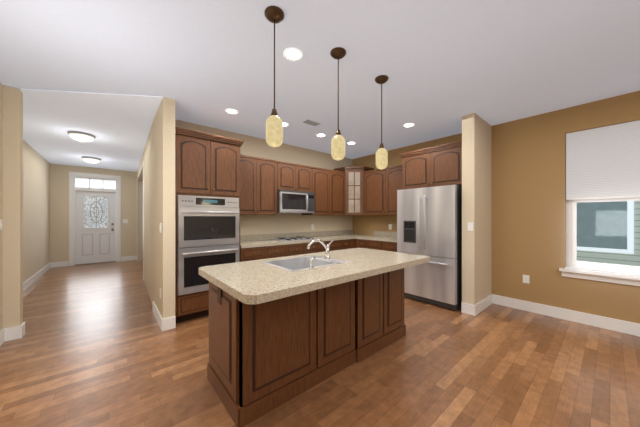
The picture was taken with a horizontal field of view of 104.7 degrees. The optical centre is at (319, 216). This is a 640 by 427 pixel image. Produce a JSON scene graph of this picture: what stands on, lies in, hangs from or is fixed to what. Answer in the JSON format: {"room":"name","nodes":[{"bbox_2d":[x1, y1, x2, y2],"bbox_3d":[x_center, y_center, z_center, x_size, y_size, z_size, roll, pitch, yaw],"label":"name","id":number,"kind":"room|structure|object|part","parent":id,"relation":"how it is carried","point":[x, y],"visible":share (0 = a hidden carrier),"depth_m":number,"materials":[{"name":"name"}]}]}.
{"room":"kitchen","nodes":[
{"label":"kitchen","id":0,"kind":"room"},
{"bbox_2d":[0,82,22,330],"bbox_3d":[-1.467,-0.040,-1.169,2.250,2.740,8.520,0,0,-40],"label":"wall","id":1,"kind":"structure","parent":0,"point":[11,98],"depth_m":2.67,"materials":[{"name":"beige paint"}]},
{"bbox_2d":[0,255,639,346],"bbox_3d":[-1.147,1.260,2.503,7.498,0.139,13.698,0,0,-40],"label":"baseboard","id":2,"kind":"structure","parent":1,"relation":"attached to","point":[16,332],"depth_m":3.19,"materials":[{"name":"white wood"}]},
{"bbox_2d":[23,140,49,282],"bbox_3d":[-5.430,-0.040,4.452,0.120,2.740,5.176,0,0,-40],"label":"wall","id":3,"kind":"structure","parent":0,"point":[36,169],"depth_m":5.20,"materials":[{"name":"beige paint"}]},
{"bbox_2d":[17,88,162,171],"bbox_3d":[-4.368,-1.405,4.746,5.500,0.010,6.110,0,0,-40],"label":"ceiling","id":4,"kind":"structure","parent":0,"point":[121,124],"depth_m":3.78,"materials":[{"name":"white paint"}]},
{"bbox_2d":[67,131,95,142],"bbox_3d":[-4.033,-1.332,4.184,0.350,0.134,0.350,0,0,-40],"label":"flush ceiling light","id":5,"kind":"object","parent":4,"relation":"attached to","point":[79,136],"visible":1,"depth_m":4.10,"materials":[{"name":"white glass"}]},
{"bbox_2d":[81,156,100,163],"bbox_3d":[-5.436,-1.332,5.878,0.350,0.134,0.350,0,0,-40],"label":"flush ceiling light","id":6,"kind":"object","parent":4,"relation":"attached to","point":[91,160],"visible":1,"depth_m":5.79,"materials":[{"name":"white glass"}]},
{"bbox_2d":[50,164,142,265],"bbox_3d":[-6.355,-0.040,7.158,5.600,2.740,0.140,0,0,-40],"label":"wall","id":7,"kind":"structure","parent":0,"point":[59,174],"depth_m":6.68,"materials":[{"name":"beige paint"}]},
{"bbox_2d":[69,172,120,265],"bbox_3d":[-6.417,0.052,7.085,1.090,2.555,0.150,0,0,-40],"label":"door frame","id":8,"kind":"structure","parent":7,"relation":"in","point":[117,191],"depth_m":6.99,"materials":[{"name":"white wood"}]},
{"bbox_2d":[75,191,115,263],"bbox_3d":[-6.408,0.290,7.074,0.854,2.035,0.120,0,0,-40],"label":"front door","id":9,"kind":"structure","parent":8,"relation":"attached to","point":[95,212],"depth_m":7.08,"materials":[{"name":"white paint"}]},
{"bbox_2d":[75,177,115,189],"bbox_3d":[-6.432,-0.950,7.102,0.858,0.318,0.035,0,0,-40],"label":"transom window","id":10,"kind":"structure","parent":8,"relation":"in","point":[80,182],"depth_m":7.07,"materials":[{"name":"glass"}]},
{"bbox_2d":[137,120,153,305],"bbox_3d":[-3.960,-0.040,5.612,0.287,2.740,5.316,0,0,-40],"label":"wall","id":11,"kind":"structure","parent":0,"point":[145,172],"depth_m":4.44,"materials":[{"name":"beige paint"}]},
{"bbox_2d":[154,97,352,318],"bbox_3d":[-0.560,-0.040,4.494,4.023,2.740,0.790,0,0,-40],"label":"wall","id":12,"kind":"structure","parent":0,"point":[165,122],"depth_m":3.44,"materials":[{"name":"beige paint"}]},
{"bbox_2d":[240,154,345,214],"bbox_3d":[-0.485,-0.505,4.671,2.452,0.930,0.370,0,0,-40],"label":"upper cabinet","id":13,"kind":"object","parent":12,"relation":"attached to","point":[260,178],"visible":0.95,"depth_m":4.31,"materials":[{"name":"brown wood"}]},
{"bbox_2d":[277,190,314,212],"bbox_3d":[-0.514,-0.271,4.585,0.752,0.392,0.465,0,0,-40],"label":"microwave","id":14,"kind":"object","parent":13,"relation":"attached to","point":[288,201],"visible":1,"depth_m":4.39,"materials":[{"name":"grey metal"}]},
{"bbox_2d":[334,166,373,214],"bbox_3d":[0.759,-0.565,5.556,0.638,1.050,0.638,0,0,-40],"label":"upper cabinet","id":15,"kind":"object","parent":12,"relation":"attached to","point":[354,176],"visible":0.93,"depth_m":5.33,"materials":[{"name":"brown wood"}]},
{"bbox_2d":[0,0,639,158],"bbox_3d":[-1.173,-1.460,2.613,8.000,0.100,14.100,0,0,-40],"label":"ceiling","id":16,"kind":"structure","parent":0,"point":[444,61],"depth_m":2.23,"materials":[{"name":"white paint"}]},
{"bbox_2d":[225,109,238,113],"bbox_3d":[-1.175,-1.407,3.294,0.170,0.006,0.170,0,0,-40],"label":"recessed light","id":17,"kind":"object","parent":16,"relation":"in","point":[230,111],"visible":1,"depth_m":3.29,"materials":[{"name":"white"}]},
{"bbox_2d":[264,6,283,147],"bbox_3d":[-0.316,-0.946,1.714,0.136,0.927,0.134,0,0,-40],"label":"pendant light","id":18,"kind":"object","parent":16,"relation":"hanging from","point":[274,14],"visible":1,"depth_m":1.68,"materials":[{"name":"beige glass"}]},
{"bbox_2d":[283,48,302,60],"bbox_3d":[-0.232,-1.407,2.140,0.170,0.006,0.170,0,0,-40],"label":"recessed light","id":19,"kind":"object","parent":16,"relation":"in","point":[292,54],"visible":1,"depth_m":2.13,"materials":[{"name":"white"}]},
{"bbox_2d":[303,119,320,125],"bbox_3d":[-0.122,-1.404,3.692,0.240,0.011,0.140,0,0,-40],"label":"ceiling vent grille","id":20,"kind":"object","parent":16,"relation":"attached to","point":[310,122],"depth_m":3.67,"materials":[{"name":"grey metal"}]},
{"bbox_2d":[330,47,345,160],"bbox_3d":[0.156,-0.946,2.116,0.136,0.927,0.134,0,0,-40],"label":"pendant light","id":21,"kind":"object","parent":16,"relation":"hanging from","point":[338,141],"visible":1,"depth_m":2.08,"materials":[{"name":"beige glass"}]},
{"bbox_2d":[375,75,388,169],"bbox_3d":[0.628,-0.946,2.518,0.136,0.927,0.134,0,0,-40],"label":"pendant light","id":22,"kind":"object","parent":16,"relation":"hanging from","point":[381,153],"visible":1,"depth_m":2.48,"materials":[{"name":"beige glass"}]},
{"bbox_2d":[403,123,414,126],"bbox_3d":[1.361,-1.407,3.785,0.170,0.006,0.170,0,0,-40],"label":"recessed light","id":23,"kind":"object","parent":16,"relation":"in","point":[407,124],"visible":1,"depth_m":3.79,"materials":[{"name":"white"}]},
{"bbox_2d":[0,259,639,426],"bbox_3d":[-1.173,1.380,2.613,8.000,0.100,14.100,0,0,-40],"label":"floor","id":24,"kind":"structure","parent":0,"point":[93,351],"depth_m":2.13,"materials":[{"name":"brown wood"}]},
{"bbox_2d":[175,127,243,322],"bbox_3d":[-1.627,0.120,3.508,0.861,2.420,0.663,0,0,-40],"label":"tall cabinet","id":25,"kind":"object","parent":24,"relation":"on","point":[206,164],"visible":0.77,"depth_m":3.20,"materials":[{"name":"brown wood"}]},
{"bbox_2d":[177,195,238,295],"bbox_3d":[-1.426,0.347,3.245,0.766,1.235,0.107,0,0,-40],"label":"double wall oven","id":26,"kind":"object","parent":25,"relation":"in","point":[207,227],"visible":0.97,"depth_m":3.17,"materials":[{"name":"silver metal"}]},
{"bbox_2d":[240,230,371,261],"bbox_3d":[-0.160,0.820,4.763,3.066,1.020,0.654,0,0,-40],"label":"base cabinet","id":27,"kind":"object","parent":24,"relation":"on","point":[259,246],"visible":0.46,"depth_m":4.29,"materials":[{"name":"brown wood"}]},
{"bbox_2d":[270,236,318,241],"bbox_3d":[-0.460,0.390,4.520,0.745,0.039,0.480,0,0,-40],"label":"cooktop","id":28,"kind":"object","parent":27,"relation":"in","point":[297,238],"visible":1,"depth_m":4.43,"materials":[{"name":"silver metal"}]},
{"bbox_2d":[199,248,429,426],"bbox_3d":[0.082,0.868,2.295,2.020,0.924,0.990,0,0,-40],"label":"kitchen island","id":29,"kind":"object","parent":24,"relation":"on","point":[279,327],"visible":0.99,"depth_m":1.86,"materials":[{"name":"brown wood"}]},
{"bbox_2d":[309,257,314,269],"bbox_3d":[-0.058,0.364,1.946,0.039,0.091,0.074,0,0,35],"label":"soap dispenser","id":30,"kind":"object","parent":29,"relation":"on","point":[311,267],"visible":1,"depth_m":1.92,"materials":[{"name":"silver metal"}]},
{"bbox_2d":[307,239,333,259],"bbox_3d":[0.008,0.305,2.318,0.322,0.201,0.060,0,0,-40],"label":"faucet","id":31,"kind":"object","parent":29,"relation":"on","point":[315,240],"visible":0.99,"depth_m":2.35,"materials":[{"name":"silver metal"}]},
{"bbox_2d":[355,231,396,251],"bbox_3d":[1.316,0.820,4.895,0.646,1.020,1.080,0,0,-40],"label":"base cabinet","id":32,"kind":"object","parent":24,"relation":"on","point":[381,240],"visible":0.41,"depth_m":4.82,"materials":[{"name":"brown wood"}]},
{"bbox_2d":[397,185,461,309],"bbox_3d":[1.873,0.440,4.030,0.900,1.780,0.910,0,0,-40],"label":"refrigerator","id":33,"kind":"object","parent":24,"relation":"on","point":[429,219],"visible":0.87,"depth_m":3.67,"materials":[{"name":"grey metal"}]},
{"bbox_2d":[462,113,491,304],"bbox_3d":[2.319,-0.040,3.638,0.748,2.740,0.155,0,0,-40],"label":"wall","id":34,"kind":"structure","parent":0,"point":[476,132],"depth_m":3.44,"materials":[{"name":"beige paint"}]},
{"bbox_2d":[468,222,472,230],"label":"light switch","id":35,"kind":"object","parent":34,"relation":"attached to","point":[470,224],"depth_m":3.37,"materials":[{"name":"white plastic"}]},
{"bbox_2d":[353,91,639,323],"bbox_3d":[3.487,-0.040,2.954,0.140,2.740,8.380,0,0,-40],"label":"wall","id":36,"kind":"structure","parent":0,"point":[529,153],"depth_m":3.40,"materials":[{"name":"brown paint"}]},
{"bbox_2d":[364,165,401,214],"bbox_3d":[1.418,-0.505,4.987,0.370,0.930,1.088,0,0,-40],"label":"upper cabinet","id":37,"kind":"object","parent":36,"relation":"attached to","point":[381,187],"visible":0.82,"depth_m":4.94,"materials":[{"name":"brown wood"}]},
{"bbox_2d":[399,140,461,189],"bbox_3d":[1.960,-0.780,4.107,0.684,0.620,1.015,0,0,-40],"label":"upper cabinet","id":38,"kind":"object","parent":36,"relation":"attached to","point":[440,165],"visible":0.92,"depth_m":3.86,"materials":[{"name":"brown wood"}]},
{"bbox_2d":[523,275,529,283],"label":"outlet","id":39,"kind":"object","parent":36,"relation":"attached to","point":[526,278],"depth_m":3.50,"materials":[{"name":"white plastic"}]},
{"bbox_2d":[559,198,639,285],"bbox_3d":[3.703,-0.159,2.646,0.180,1.857,1.630,0,0,-40],"label":"window","id":40,"kind":"structure","parent":36,"relation":"in","point":[603,235],"depth_m":3.00,"materials":[{"name":"glass"}]},
{"bbox_3d":[3.703,-0.159,2.646,0.180,1.857,1.630,0,0,-40],"label":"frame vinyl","id":41,"kind":"part","parent":40,"relation":"part of","materials":[{"name":"white plastic"}]},
{"bbox_2d":[566,120,639,199],"bbox_3d":[3.705,-0.653,2.647,0.030,0.866,1.518,0,0,-40],"label":"cellular shade","id":42,"kind":"object","parent":36,"relation":"attached to","point":[602,162],"depth_m":2.97,"materials":[{"name":"white fabric"}]}
]}

